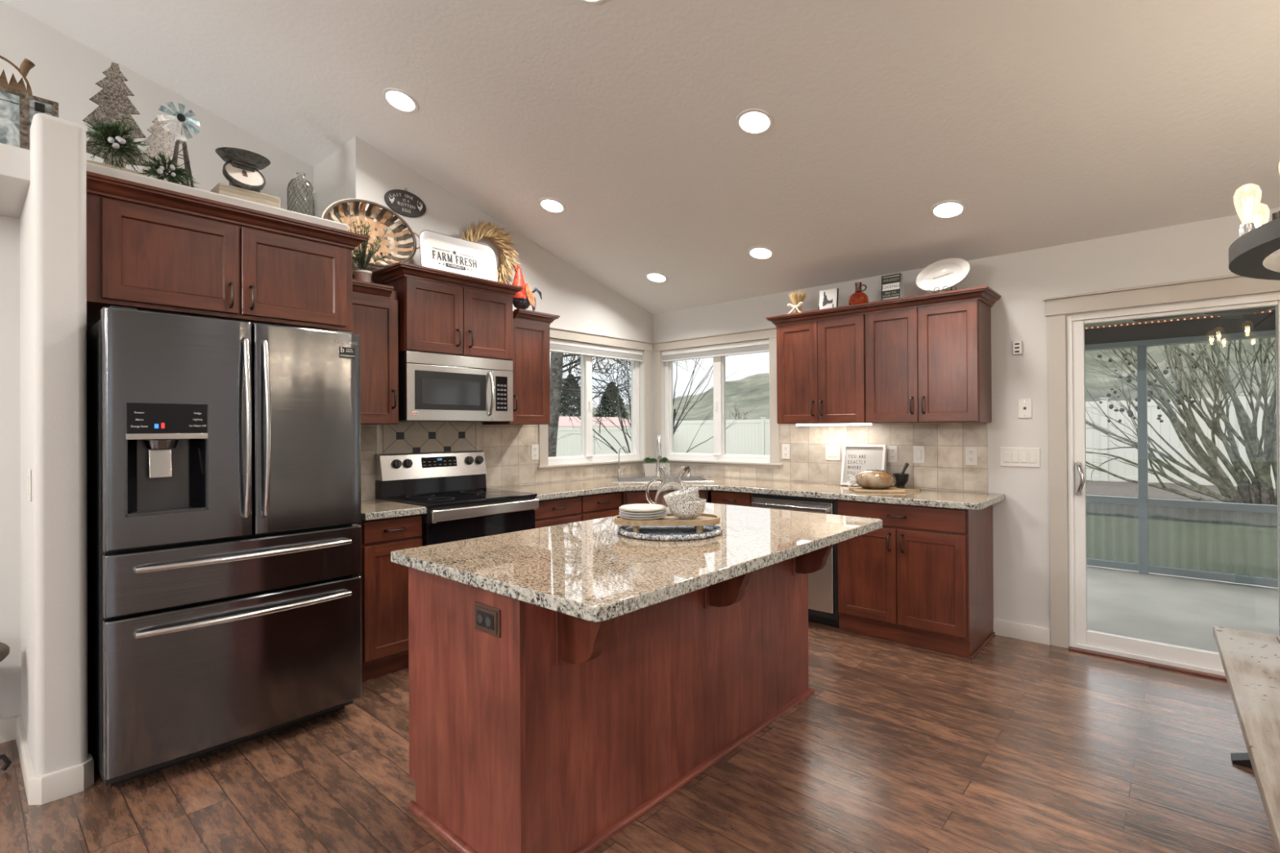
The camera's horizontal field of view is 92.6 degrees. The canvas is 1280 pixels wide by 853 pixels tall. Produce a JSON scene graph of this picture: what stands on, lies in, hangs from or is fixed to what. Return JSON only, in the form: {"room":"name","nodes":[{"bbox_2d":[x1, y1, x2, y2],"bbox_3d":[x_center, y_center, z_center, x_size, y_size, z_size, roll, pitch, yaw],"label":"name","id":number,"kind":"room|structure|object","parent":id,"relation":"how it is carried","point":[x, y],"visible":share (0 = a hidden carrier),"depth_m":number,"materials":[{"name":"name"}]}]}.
{"room":"kitchen","nodes":[
{"label":"kitchen","id":0,"kind":"room"},
{"bbox_2d":[19,113,88,776],"bbox_3d":[-2.413,0.108,2.504,0.759,2.505,0.145,-1,0,42],"label":"wall pillar","id":1,"kind":"structure","parent":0,"point":[53,218],"depth_m":2.25,"materials":[{"name":"white paint"}]},
{"bbox_2d":[15,714,93,804],"bbox_3d":[-2.392,1.312,2.488,0.754,0.098,0.177,-1,0,42],"label":"baseboard","id":2,"kind":"structure","parent":1,"relation":"attached to","point":[53,786],"depth_m":2.25,"materials":[{"name":"grey paint"}]},
{"bbox_2d":[0,0,313,209],"bbox_3d":[-4.835,-1.684,1.453,0.120,1.551,7.579,-1,0,42],"label":"wall","id":3,"kind":"structure","parent":0,"point":[66,72],"depth_m":3.45,"materials":[{"name":"white paint"}]},
{"bbox_2d":[0,136,653,719],"bbox_3d":[-3.397,-0.245,2.061,0.150,3.221,10.400,-1,0,42],"label":"wall","id":4,"kind":"structure","parent":0,"point":[582,303],"depth_m":3.88,"materials":[{"name":"white paint"}]},
{"bbox_2d":[0,715,16,743],"bbox_3d":[-4.763,1.319,0.399,0.016,0.098,6.099,-1,0,42],"label":"baseboard","id":5,"kind":"structure","parent":4,"relation":"attached to","point":[7,726],"depth_m":2.65,"materials":[{"name":"grey paint"}]},
{"bbox_2d":[0,142,30,217],"bbox_3d":[-4.755,-0.973,0.496,1.270,0.119,6.260,-1,0,42],"label":"trim","id":6,"kind":"structure","parent":4,"relation":"attached to","point":[15,162],"depth_m":2.29,"materials":[{"name":"white paint"}]},
{"bbox_2d":[0,85,58,150],"bbox_3d":[-2.621,-1.172,2.357,0.308,0.266,0.527,-1,0,42],"label":"trunk","id":7,"kind":"object","parent":6,"relation":"on","point":[17,108],"visible":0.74,"depth_m":2.38,"materials":[{"name":"black metal"}]},
{"bbox_2d":[0,55,35,95],"bbox_3d":[-2.491,-1.383,2.363,0.035,0.153,0.217,-1,0,42],"label":"pumpkin","id":8,"kind":"object","parent":7,"relation":"on","point":[11,77],"visible":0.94,"depth_m":2.40,"materials":[{"name":"brown wood"}]},
{"bbox_2d":[86,162,355,277],"bbox_3d":[-2.217,-0.978,3.309,1.290,0.120,1.318,-1,0,42],"label":"trim","id":9,"kind":"structure","parent":4,"relation":"attached to","point":[91,167],"depth_m":2.70,"materials":[{"name":"white paint"}]},
{"bbox_2d":[82,62,147,168],"bbox_3d":[-2.357,-1.335,2.745,0.012,0.593,0.230,-1,0,42],"label":"tree","id":10,"kind":"object","parent":9,"relation":"on","point":[113,103],"visible":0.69,"depth_m":2.74,"materials":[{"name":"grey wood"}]},
{"bbox_2d":[85,114,148,172],"bbox_3d":[-2.186,-1.179,2.556,0.162,0.227,0.249,-1,0,42],"label":"pine spray","id":11,"kind":"object","parent":9,"relation":"on","point":[110,134],"visible":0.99,"depth_m":2.54,"materials":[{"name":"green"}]},
{"bbox_2d":[142,113,182,183],"bbox_3d":[-2.317,-1.274,2.954,0.012,0.472,0.180,-1,0,42],"label":"tree","id":12,"kind":"object","parent":9,"relation":"on","point":[159,139],"visible":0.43,"depth_m":2.94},
{"bbox_2d":[137,148,200,187],"bbox_3d":[-2.038,-1.099,2.647,0.125,0.201,0.238,-1,0,42],"label":"pine spray","id":13,"kind":"object","parent":9,"relation":"on","point":[159,169],"visible":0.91,"depth_m":2.63,"materials":[{"name":"green plant"}]},
{"bbox_2d":[157,102,199,187],"bbox_3d":[-2.142,-1.264,2.869,0.145,0.450,0.213,0,0,-22],"label":"windmill","id":14,"kind":"object","parent":9,"relation":"on","point":[180,138],"visible":0.84,"depth_m":2.81,"materials":[{"name":"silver metal"}]},
{"bbox_2d":[210,182,279,208],"bbox_3d":[-1.924,-1.089,2.985,0.140,0.096,0.259,-1,0,42],"label":"wood block","id":15,"kind":"object","parent":9,"relation":"on","point":[220,188],"visible":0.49,"depth_m":2.92,"materials":[{"name":"beige wood"}]},
{"bbox_2d":[215,146,271,192],"bbox_3d":[-1.937,-1.227,2.987,0.196,0.180,0.230,-1,0,42],"label":"kitchen scale","id":16,"kind":"object","parent":15,"relation":"on","point":[241,167],"visible":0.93,"depth_m":2.94,"materials":[{"name":"grey metal"}]},
{"bbox_2d":[287,172,315,216],"bbox_3d":[-1.784,-1.188,3.217,0.127,0.287,0.127,-1,0,42],"label":"glass bottle","id":17,"kind":"object","parent":9,"relation":"on","point":[300,193],"visible":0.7,"depth_m":3.17,"materials":[{"name":"white"}]},
{"bbox_2d":[86,170,368,332],"bbox_3d":[-2.014,-0.733,2.974,0.692,0.490,1.084,-1,0,42],"label":"upper cabinet","id":18,"kind":"object","parent":4,"relation":"attached to","point":[149,248],"visible":0.92,"depth_m":2.67,"materials":[{"name":"brown wood"}]},
{"bbox_2d":[349,279,398,424],"bbox_3d":[-1.675,-0.415,3.590,0.370,0.806,0.398,-1,0,42],"label":"upper cabinet","id":19,"kind":"object","parent":4,"relation":"attached to","point":[375,305],"visible":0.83,"depth_m":3.55,"materials":[{"name":"brown wood"}]},
{"bbox_2d":[337,213,388,282],"bbox_3d":[-1.611,-1.024,3.548,0.292,0.425,0.164,0,0,-25],"label":"potted plant","id":20,"kind":"object","parent":19,"relation":"on","point":[361,274],"visible":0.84,"depth_m":3.54,"materials":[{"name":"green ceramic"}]},
{"bbox_2d":[383,187,426,217],"bbox_3d":[-1.541,-1.480,4.021,0.011,0.190,0.288,-1,0,42],"label":"oval sign","id":21,"kind":"object","parent":4,"relation":"attached to","point":[403,202],"visible":1,"depth_m":4.01,"materials":[{"name":"black metal"}]},
{"bbox_2d":[371,261,523,360],"bbox_3d":[-1.254,-0.706,4.023,0.422,0.506,0.886,-1,0,42],"label":"upper cabinet","id":22,"kind":"object","parent":4,"relation":"attached to","point":[442,312],"visible":0.94,"depth_m":3.85,"materials":[{"name":"brown wood"}]},
{"bbox_2d":[320,198,419,269],"bbox_3d":[-1.632,-1.165,3.725,0.176,0.432,0.613,-1,0,42],"label":"basket","id":23,"kind":"object","parent":22,"relation":"on","point":[384,217],"visible":0.68,"depth_m":3.81,"materials":[{"name":"metal"}]},
{"bbox_2d":[398,350,513,422],"bbox_3d":[-1.245,-0.243,4.017,0.436,0.416,0.768,-1,0,42],"label":"microwave","id":24,"kind":"object","parent":22,"relation":"attached to","point":[433,387],"visible":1,"depth_m":3.85,"materials":[{"name":"silver metal"}]},
{"bbox_2d":[418,230,497,281],"bbox_3d":[-1.208,-1.114,4.091,0.068,0.301,0.580,-1,0,42],"label":"tray","id":25,"kind":"object","parent":22,"relation":"on","point":[437,251],"visible":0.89,"depth_m":4.10,"materials":[{"name":"white metal"}]},
{"bbox_2d":[460,218,520,284],"bbox_3d":[-1.085,-1.233,4.401,0.167,0.524,0.524,-1,0,42],"label":"wreath","id":26,"kind":"object","parent":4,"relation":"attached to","point":[491,232],"visible":0.52,"depth_m":4.48,"materials":[{"name":"gold metal"}]},
{"bbox_2d":[360,422,644,499],"bbox_3d":[-0.907,0.209,4.711,0.011,0.483,3.130,-1,0,42],"label":"backsplash","id":27,"kind":"structure","parent":4,"relation":"attached to","point":[507,449],"depth_m":4.45,"materials":[{"name":"tile"}]},
{"bbox_2d":[482,308,559,425],"bbox_3d":[-0.871,-0.416,4.486,0.370,0.806,0.426,-1,0,42],"label":"upper cabinet","id":28,"kind":"object","parent":4,"relation":"attached to","point":[531,360],"visible":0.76,"depth_m":4.39,"materials":[{"name":"brown wood"}]},
{"bbox_2d":[511,264,542,311],"bbox_3d":[-0.843,-0.997,4.504,0.118,0.369,0.264,-1,0,42],"label":"rooster figurine","id":29,"kind":"object","parent":28,"relation":"on","point":[522,300],"visible":0.69,"depth_m":4.44,"materials":[{"name":"red ceramic"}]},
{"bbox_2d":[548,355,639,464],"bbox_3d":[-0.415,-0.201,5.390,0.092,1.030,1.175,-1,0,42],"label":"window","id":30,"kind":"structure","parent":4,"relation":"in","point":[587,455],"depth_m":5.33,"materials":[{"name":"white plastic"}]},
{"bbox_2d":[537,326,653,471],"bbox_3d":[-0.350,-0.224,5.341,0.066,1.155,1.401,-1,0,42],"label":"trim","id":31,"kind":"structure","parent":4,"relation":"attached to","point":[554,332],"depth_m":5.42,"materials":[{"name":"beige paint"}]},
{"bbox_2d":[549,337,642,361],"bbox_3d":[-0.380,-0.664,5.357,0.046,0.101,1.167,-1,0,42],"label":"blind","id":32,"kind":"object","parent":4,"relation":"attached to","point":[556,345],"visible":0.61,"depth_m":5.31,"materials":[{"name":"white fabric"}]},
{"bbox_2d":[313,144,345,222],"bbox_3d":[-2.076,-1.385,4.137,0.640,0.940,0.100,-1,0,42],"label":"wall","id":33,"kind":"structure","parent":0,"point":[329,175],"depth_m":4.05,"materials":[{"name":"white paint"}]},
{"bbox_2d":[0,620,1276,852],"bbox_3d":[-0.405,1.398,-0.722,8.300,0.120,10.550,-1,0,42],"label":"floor","id":34,"kind":"structure","parent":0,"point":[1019,745],"depth_m":2.32,"materials":[{"name":"brown wood"}]},
{"bbox_2d":[86,306,361,786],"bbox_3d":[-1.908,0.459,2.799,0.952,1.799,0.918,-1,0,42],"label":"refrigerator","id":35,"kind":"object","parent":34,"relation":"on","point":[224,544],"visible":1,"depth_m":2.44,"materials":[{"name":"grey metal"}]},
{"bbox_2d":[352,514,422,681],"bbox_3d":[-1.547,0.925,3.505,0.657,0.866,0.338,-1,0,42],"label":"base cabinet","id":36,"kind":"object","parent":34,"relation":"on","point":[384,583],"visible":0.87,"depth_m":3.29,"materials":[{"name":"brown wood"}]},
{"bbox_2d":[360,498,426,520],"bbox_3d":[-1.547,0.471,3.507,0.646,0.040,0.342,-1,0,42],"label":"countertop","id":37,"kind":"structure","parent":36,"relation":"on","point":[371,508],"depth_m":3.36,"materials":[{"name":"stone"}]},
{"bbox_2d":[375,450,538,546],"bbox_3d":[-1.156,0.764,3.904,0.688,1.187,0.766,-1,0,42],"label":"range","id":38,"kind":"object","parent":34,"relation":"on","point":[451,486],"visible":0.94,"depth_m":3.85,"materials":[{"name":"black metal"}]},
{"bbox_2d":[379,488,537,507],"bbox_3d":[-1.147,0.447,3.895,0.602,0.021,0.766,-1,0,42],"label":"cooktop","id":39,"kind":"object","parent":38,"relation":"in","point":[440,497],"depth_m":3.81,"materials":[{"name":"grey glass"}]},
{"bbox_2d":[534,491,621,528],"bbox_3d":[-0.630,0.923,4.526,0.657,0.866,0.846,-1,0,42],"label":"base cabinet","id":40,"kind":"object","parent":34,"relation":"on","point":[553,512],"visible":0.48,"depth_m":4.31,"materials":[{"name":"brown wood"}]},
{"bbox_2d":[407,544,833,852],"bbox_3d":[0.073,0.912,2.584,0.916,0.866,1.828,-1,0,42],"label":"kitchen island","id":41,"kind":"object","parent":34,"relation":"on","point":[556,733],"visible":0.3,"depth_m":2.04,"materials":[{"name":"brown wood"}]},
{"bbox_2d":[474,601,500,638],"bbox_3d":[-0.468,0.587,1.857,0.132,0.084,0.014,-1,0,42],"label":"outlet","id":42,"kind":"object","parent":41,"relation":"attached to","point":[486,618],"visible":1,"depth_m":1.85,"materials":[{"name":"brown"}]},
{"bbox_2d":[476,609,493,630],"bbox_3d":[-0.470,0.587,1.855,0.088,0.046,0.004,-1,0,42],"label":"receptacle","id":43,"kind":"object","parent":42,"relation":"attached to","point":[485,618],"depth_m":1.85,"materials":[{"name":"black plastic"}]},
{"bbox_2d":[391,502,882,622],"bbox_3d":[0.128,0.458,2.514,1.051,0.040,1.863,-1,0,42],"label":"island countertop","id":44,"kind":"structure","parent":41,"relation":"on","point":[588,571],"depth_m":2.06,"materials":[{"name":"stone"}]},
{"bbox_2d":[645,465,691,513],"bbox_3d":[0.150,0.313,2.994,0.185,0.244,0.175,-1,0,42],"label":"pitcher","id":45,"kind":"object","parent":44,"relation":"on","point":[671,482],"visible":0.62,"depth_m":2.95,"materials":[{"name":"white"}]},
{"bbox_2d":[616,524,723,541],"bbox_3d":[0.122,0.427,2.538,0.440,0.022,0.440,-1,0,42],"label":"woven mat","id":46,"kind":"object","parent":44,"relation":"on","point":[673,533],"visible":0.68,"depth_m":2.45,"materials":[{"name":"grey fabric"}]},
{"bbox_2d":[614,513,719,533],"bbox_3d":[0.112,0.400,2.521,0.436,0.056,0.196,0,0,0],"label":"serving tray","id":47,"kind":"object","parent":46,"relation":"on","point":[704,519],"visible":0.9,"depth_m":2.43,"materials":[{"name":"brown wood"}]},
{"bbox_2d":[669,497,706,519],"bbox_3d":[0.194,0.341,2.521,0.158,0.079,0.158,-1,0,42],"label":"bowl","id":48,"kind":"object","parent":47,"relation":"on","point":[682,510],"visible":0.89,"depth_m":2.46,"materials":[{"name":"white ceramic"}]},
{"bbox_2d":[663,486,698,507],"bbox_3d":[0.169,0.301,2.520,0.146,0.102,0.146,-1,0,42],"label":"bowl","id":49,"kind":"object","parent":48,"relation":"in","point":[691,494],"visible":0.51,"depth_m":2.47,"materials":[{"name":"white ceramic"}]},
{"bbox_2d":[623,489,707,505],"bbox_3d":[0.180,0.920,5.099,1.082,0.866,1.082,-1,0,42],"label":"base cabinet","id":50,"kind":"object","parent":34,"relation":"on","point":[631,497],"visible":0.02,"depth_m":4.68,"materials":[{"name":"brown wood"}]},
{"bbox_2d":[491,474,1004,510],"bbox_3d":[0.587,0.461,4.163,2.946,0.040,1.945,-1,0,42],"label":"countertop","id":51,"kind":"structure","parent":50,"relation":"on","point":[928,498],"depth_m":4.26,"materials":[{"name":"stone"}]},
{"bbox_2d":[611,475,714,502],"bbox_3d":[0.174,0.529,5.165,0.820,0.176,0.550,0,0,-3],"label":"sink","id":52,"kind":"object","parent":51,"relation":"in","point":[695,478],"visible":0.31,"depth_m":5.29,"materials":[{"name":"silver metal"}]},
{"bbox_2d":[617,477,659,502],"bbox_3d":[-0.005,0.530,5.111,0.349,0.175,0.370,0,0,-3],"label":"basin","id":53,"kind":"object","parent":52,"relation":"in","point":[620,479],"depth_m":5.29,"materials":[{"name":"silver metal"}]},
{"bbox_2d":[840,444,887,486],"bbox_3d":[1.622,0.283,4.435,0.312,0.305,0.093,-1,0,42],"label":"letter board","id":54,"kind":"object","parent":51,"relation":"on","point":[856,458],"visible":0.74,"depth_m":4.46,"materials":[{"name":"white plastic"}]},
{"bbox_2d":[848,487,920,493],"bbox_3d":[1.658,0.427,4.111,0.443,0.014,0.250,0,0,8],"label":"cutting board","id":55,"kind":"object","parent":51,"relation":"on","point":[859,490],"visible":0.94,"depth_m":4.03,"materials":[{"name":"brown wood"}]},
{"bbox_2d":[846,469,896,488],"bbox_3d":[1.569,0.354,4.138,0.303,0.131,0.199,0,0,8],"label":"bread loaf","id":56,"kind":"object","parent":55,"relation":"on","point":[868,478],"visible":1,"depth_m":4.08,"materials":[{"name":"brown food"}]},
{"bbox_2d":[711,490,752,506],"bbox_3d":[0.865,0.915,4.780,0.356,0.866,0.657,-1,0,42],"label":"base cabinet","id":57,"kind":"object","parent":34,"relation":"on","point":[731,498],"visible":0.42,"depth_m":4.55,"materials":[{"name":"brown wood"}]},
{"bbox_2d":[751,493,839,626],"bbox_3d":[1.233,0.913,4.439,0.636,0.864,0.638,-1,0,42],"label":"dishwasher","id":58,"kind":"object","parent":34,"relation":"on","point":[823,608],"visible":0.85,"depth_m":4.11,"materials":[{"name":"silver metal"}]},
{"bbox_2d":[837,499,995,659],"bbox_3d":[1.780,0.908,3.967,0.796,0.867,0.647,-1,0,42],"label":"base cabinet","id":59,"kind":"object","parent":34,"relation":"on","point":[924,579],"visible":0.93,"depth_m":3.72,"materials":[{"name":"brown wood"}]},
{"bbox_2d":[1213,626,1279,852],"bbox_3d":[2.045,1.101,1.823,0.384,0.461,1.898,-1,0,40],"label":"dining table","id":60,"kind":"object","parent":34,"relation":"on","point":[1251,660],"visible":1,"depth_m":1.99,"materials":[{"name":"brown wood"}]},
{"bbox_2d":[1,0,1279,314],"bbox_3d":[-0.634,-1.805,-0.421,9.000,1.491,10.700,-1,0,42],"label":"ceiling","id":61,"kind":"structure","parent":0,"point":[1054,122],"depth_m":3.08,"materials":[{"name":"white paint"}]},
{"bbox_2d":[382,87,418,113],"bbox_3d":[-1.325,-1.803,3.382,0.192,0.052,0.186,-1,0,42],"label":"recessed light","id":62,"kind":"object","parent":61,"relation":"in","point":[401,100],"visible":1,"depth_m":3.38,"materials":[{"name":"white glass"}]},
{"bbox_2d":[538,197,565,213],"bbox_3d":[-0.605,-1.522,4.215,0.192,0.052,0.186,-1,0,42],"label":"recessed light","id":63,"kind":"object","parent":61,"relation":"in","point":[550,205],"visible":1,"depth_m":4.21,"materials":[{"name":"white plastic"}]},
{"bbox_2d":[735,108,773,134],"bbox_3d":[0.581,-1.543,3.098,0.192,0.052,0.186,-1,0,42],"label":"recessed light","id":64,"kind":"object","parent":61,"relation":"in","point":[749,121],"visible":1,"depth_m":3.09,"materials":[{"name":"white glass"}]},
{"bbox_2d":[929,200,966,218],"bbox_3d":[1.787,-1.257,3.544,0.192,0.052,0.186,-1,0,42],"label":"recessed light","id":65,"kind":"object","parent":61,"relation":"in","point":[948,209],"visible":1,"depth_m":3.54,"materials":[{"name":"white plastic"}]},
{"bbox_2d":[1228,160,1279,279],"bbox_3d":[2.272,-1.055,1.500,1.200,1.104,1.200,-1,0,42],"label":"chandelier","id":66,"kind":"object","parent":61,"relation":"hanging from","point":[1250,255],"visible":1,"depth_m":1.83,"materials":[{"name":"black metal"}]},
{"bbox_2d":[1233,183,1262,237],"bbox_3d":[1.825,-0.641,1.836,0.061,0.175,0.060,-1,0,42],"label":"bulb","id":67,"kind":"object","parent":66,"relation":"attached to","point":[1244,228],"depth_m":1.84,"materials":[{"name":"beige"}]},
{"bbox_2d":[1243,203,1270,227],"bbox_3d":[2.016,-0.641,1.998,0.061,0.175,0.060,-1,0,42],"label":"bulb","id":68,"kind":"object","parent":66,"relation":"attached to","point":[1265,206],"depth_m":1.99,"materials":[{"name":"beige"}]},
{"bbox_2d":[653,207,1279,647],"bbox_3d":[3.108,0.081,3.319,8.150,2.500,0.160,-1,0,42],"label":"wall","id":69,"kind":"structure","parent":0,"point":[1197,250],"depth_m":3.83,"materials":[{"name":"white paint"}]},
{"bbox_2d":[662,338,768,362],"bbox_3d":[0.655,-0.670,5.447,1.162,0.101,0.046,-1,0,42],"label":"blind","id":70,"kind":"object","parent":69,"relation":"attached to","point":[762,345],"visible":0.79,"depth_m":5.39,"materials":[{"name":"white fabric"}]},
{"bbox_2d":[665,355,769,462],"bbox_3d":[0.692,-0.207,5.484,1.170,1.030,0.092,-1,0,42],"label":"window","id":71,"kind":"structure","parent":69,"relation":"in","point":[719,454],"depth_m":5.46,"materials":[{"name":"white plastic"}]},
{"bbox_2d":[653,326,782,468],"bbox_3d":[0.653,-0.230,5.409,1.361,1.155,0.066,-1,0,42],"label":"trim","id":72,"kind":"structure","parent":69,"relation":"attached to","point":[770,333],"depth_m":5.24,"materials":[{"name":"beige paint"}]},
{"bbox_2d":[776,314,874,424],"bbox_3d":[1.379,-0.426,4.512,0.674,0.810,0.367,-1,0,42],"label":"upper cabinet","id":73,"kind":"object","parent":69,"relation":"attached to","point":[820,364],"visible":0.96,"depth_m":4.38,"materials":[{"name":"brown wood"}]},
{"bbox_2d":[817,288,838,309],"bbox_3d":[1.349,-0.908,4.391,0.136,0.157,0.068,-1,0,42],"label":"block sign","id":74,"kind":"object","parent":73,"relation":"on","point":[828,298],"visible":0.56,"depth_m":4.39,"materials":[{"name":"white wood"}]},
{"bbox_2d":[669,422,987,493],"bbox_3d":[1.197,0.210,4.920,2.847,0.457,0.008,-1,0,42],"label":"backsplash","id":75,"kind":"structure","parent":69,"relation":"attached to","point":[944,467],"depth_m":4.36,"materials":[{"name":"tile"}]},
{"bbox_2d":[865,299,991,423],"bbox_3d":[1.892,-0.430,4.052,0.696,0.810,0.367,-1,0,42],"label":"upper cabinet","id":76,"kind":"object","parent":69,"relation":"attached to","point":[931,363],"visible":0.93,"depth_m":3.91,"materials":[{"name":"brown wood"}]},
{"bbox_2d":[765,285,1000,326],"bbox_3d":[1.635,-0.802,4.277,1.492,0.066,0.374,-1,0,42],"label":"crown molding","id":77,"kind":"structure","parent":76,"relation":"attached to","point":[984,294],"depth_m":4.03,"materials":[{"name":"brown wood"}]},
{"bbox_2d":[880,272,902,300],"bbox_3d":[1.684,-0.926,4.091,0.128,0.182,0.042,-1,0,42],"label":"framed sign","id":78,"kind":"object","parent":76,"relation":"on","point":[891,284],"visible":0.98,"depth_m":4.08,"materials":[{"name":"black wood"}]},
{"bbox_2d":[915,257,969,293],"bbox_3d":[1.935,-0.951,3.901,0.318,0.227,0.097,-1,0,42],"label":"oval platter","id":79,"kind":"object","parent":76,"relation":"on","point":[944,273],"visible":0.98,"depth_m":3.90,"materials":[{"name":"white ceramic"}]},
{"bbox_2d":[1000,447,1039,467],"bbox_3d":[2.391,0.193,3.848,0.213,0.120,0.009,-1,0,42],"label":"light switch","id":80,"kind":"object","parent":69,"relation":"attached to","point":[1009,456],"visible":1,"depth_m":3.84,"materials":[{"name":"white plastic"}]},
{"bbox_2d":[993,618,1050,644],"bbox_3d":[2.396,1.288,3.842,0.305,0.098,0.016,-1,0,42],"label":"baseboard","id":81,"kind":"structure","parent":69,"relation":"attached to","point":[1029,633],"depth_m":3.83,"materials":[{"name":"grey paint"}]},
{"bbox_2d":[1067,646,1226,680],"bbox_3d":[3.254,1.324,3.054,1.835,0.013,0.047,-1,0,42],"label":"trim","id":82,"kind":"structure","parent":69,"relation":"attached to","point":[1070,648],"depth_m":3.41,"materials":[{"name":"brown wood"}]},
{"bbox_2d":[1042,274,1279,648],"bbox_3d":[3.251,0.268,3.057,2.070,2.122,0.041,-1,0,42],"label":"trim","id":83,"kind":"structure","parent":69,"relation":"attached to","point":[1233,285],"depth_m":3.68,"materials":[{"name":"beige paint"}]},
{"bbox_2d":[1066,293,1279,675],"bbox_3d":[3.288,0.327,3.102,1.835,2.005,0.222,-1,0,42],"label":"door","id":84,"kind":"structure","parent":69,"relation":"in","point":[1180,656],"depth_m":3.60,"materials":[{"name":"white plastic"}]},
{"label":"outside","id":85,"kind":"structure","parent":0,"visible":0},
{"bbox_2d":[560,337,1275,447],"bbox_3d":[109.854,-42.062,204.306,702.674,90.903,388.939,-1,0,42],"label":"hills","id":86,"kind":"structure","parent":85,"point":[748,393],"depth_m":195.87,"materials":[{"name":"green plant"}]},
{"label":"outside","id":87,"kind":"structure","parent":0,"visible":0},
{"bbox_3d":[3.481,1.705,9.596,80.000,0.450,70.000,-1,0,42],"label":"lawn","id":88,"kind":"structure","parent":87,"visible":0},
{"bbox_2d":[559,373,581,417],"bbox_3d":[-5.996,-1.221,53.071,4.868,6.754,4.696,-1,0,42],"label":"evergreen tree","id":89,"kind":"object","parent":88,"relation":"on","point":[577,410],"visible":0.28,"depth_m":52.20,"materials":[{"name":"green plant"}]},
{"bbox_2d":[555,424,631,457],"bbox_3d":[-6.753,0.975,20.120,0.170,2.065,24.570,-1,0,42],"label":"fence","id":90,"kind":"object","parent":88,"relation":"on","point":[571,445],"visible":0.06,"depth_m":25.50,"materials":[{"name":"grey plastic"}]},
{"bbox_2d":[558,416,631,426],"bbox_3d":[-4.627,0.700,44.745,5.800,2.840,9.300,-1,0,42],"label":"house","id":91,"kind":"structure","parent":88,"relation":"on","point":[563,421],"depth_m":43.63,"materials":[{"name":"grey"}]},
{"bbox_2d":[593,382,629,419],"bbox_3d":[-2.626,-1.037,56.750,4.607,6.372,4.548,-1,0,42],"label":"evergreen tree","id":92,"kind":"object","parent":88,"relation":"on","point":[606,411],"visible":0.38,"depth_m":56.11,"materials":[{"name":"green plant"}]},
{"bbox_2d":[547,351,700,457],"bbox_3d":[-0.792,-1.342,12.228,4.172,6.371,3.266,0,0,6],"label":"bare tree","id":93,"kind":"object","parent":88,"relation":"on","point":[557,381],"visible":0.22,"depth_m":11.21,"materials":[{"name":"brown plant"}]},
{"bbox_2d":[557,354,754,453],"bbox_3d":[-0.309,-0.423,11.442,4.667,4.327,3.606,-1,0,42],"label":"trees","id":94,"kind":"object","parent":88,"relation":"on","point":[611,446],"visible":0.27,"depth_m":11.44,"materials":[{"name":"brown plant"}]},
{"bbox_2d":[672,358,739,434],"bbox_3d":[0.859,-0.566,11.490,1.349,4.280,2.608,0,0,-38],"label":"young tree","id":95,"kind":"object","parent":88,"relation":"on","point":[695,366],"visible":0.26,"depth_m":11.42,"materials":[{"name":"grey plant"}]},
{"bbox_2d":[673,417,769,455],"bbox_3d":[6.112,0.635,24.968,12.370,2.065,0.170,-1,0,42],"label":"fence","id":96,"kind":"object","parent":88,"relation":"on","point":[745,437],"visible":0.12,"depth_m":26.90,"materials":[{"name":"grey plastic"}]},
{"bbox_2d":[1084,393,1276,488],"bbox_3d":[12.423,0.346,14.335,12.370,2.135,0.170,-1,0,42],"label":"fence","id":97,"kind":"object","parent":88,"relation":"on","point":[1095,438],"visible":0.18,"depth_m":14.53,"materials":[{"name":"grey plastic"}]},
{"bbox_2d":[1085,480,1275,502],"bbox_3d":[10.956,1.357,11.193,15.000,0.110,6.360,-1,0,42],"label":"fence","id":98,"kind":"object","parent":88,"relation":"on","point":[1122,489],"visible":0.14,"depth_m":12.65,"materials":[{"name":"brown wood"}]},
{"bbox_2d":[1084,337,1277,505],"bbox_3d":[9.624,-1.345,9.762,6.974,5.612,4.546,-1,0,42],"label":"tree","id":99,"kind":"object","parent":88,"relation":"on","point":[1260,491],"visible":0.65,"depth_m":10.01,"materials":[{"name":"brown plant"}]},
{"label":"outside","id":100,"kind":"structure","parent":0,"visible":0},
{"bbox_2d":[1086,565,1278,652],"bbox_3d":[4.730,1.434,3.952,7.000,0.100,2.935,-1,0,42],"label":"patio slab","id":101,"kind":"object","parent":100,"point":[1175,610],"depth_m":4.70,"materials":[{"name":"concrete"}]},
{"bbox_2d":[1085,346,1278,587],"bbox_3d":[5.622,0.307,5.033,6.700,2.150,0.070,-1,0,42],"label":"railing","id":102,"kind":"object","parent":101,"relation":"on","point":[1220,541],"depth_m":5.64,"materials":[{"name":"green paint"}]},
{"bbox_2d":[1084,306,1275,351],"bbox_3d":[5.652,-1.003,5.004,7.000,0.469,0.170,-1,0,42],"label":"beam","id":103,"kind":"structure","parent":102,"relation":"on","point":[1257,326],"depth_m":5.58,"materials":[{"name":"black wood"}]},
{"bbox_2d":[1084,309,1275,329],"bbox_3d":[5.558,-0.978,4.975,6.700,0.020,0.026,-1,0,42],"label":"light","id":104,"kind":"object","parent":103,"relation":"attached to","point":[1265,311],"visible":0.56,"depth_m":5.63,"materials":[{"name":"brown"}]},
{"bbox_3d":[4.799,-1.282,4.056,7.000,0.108,3.180,-1,0,42],"label":"roof","id":105,"kind":"structure","parent":103,"relation":"on","visible":0},
{"bbox_2d":[1133,306,1275,321],"bbox_3d":[4.553,-1.043,4.657,1.285,0.377,1.237,-1,0,42],"label":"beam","id":106,"kind":"structure","parent":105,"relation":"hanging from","point":[1238,313],"depth_m":4.68,"materials":[{"name":"black wood"}]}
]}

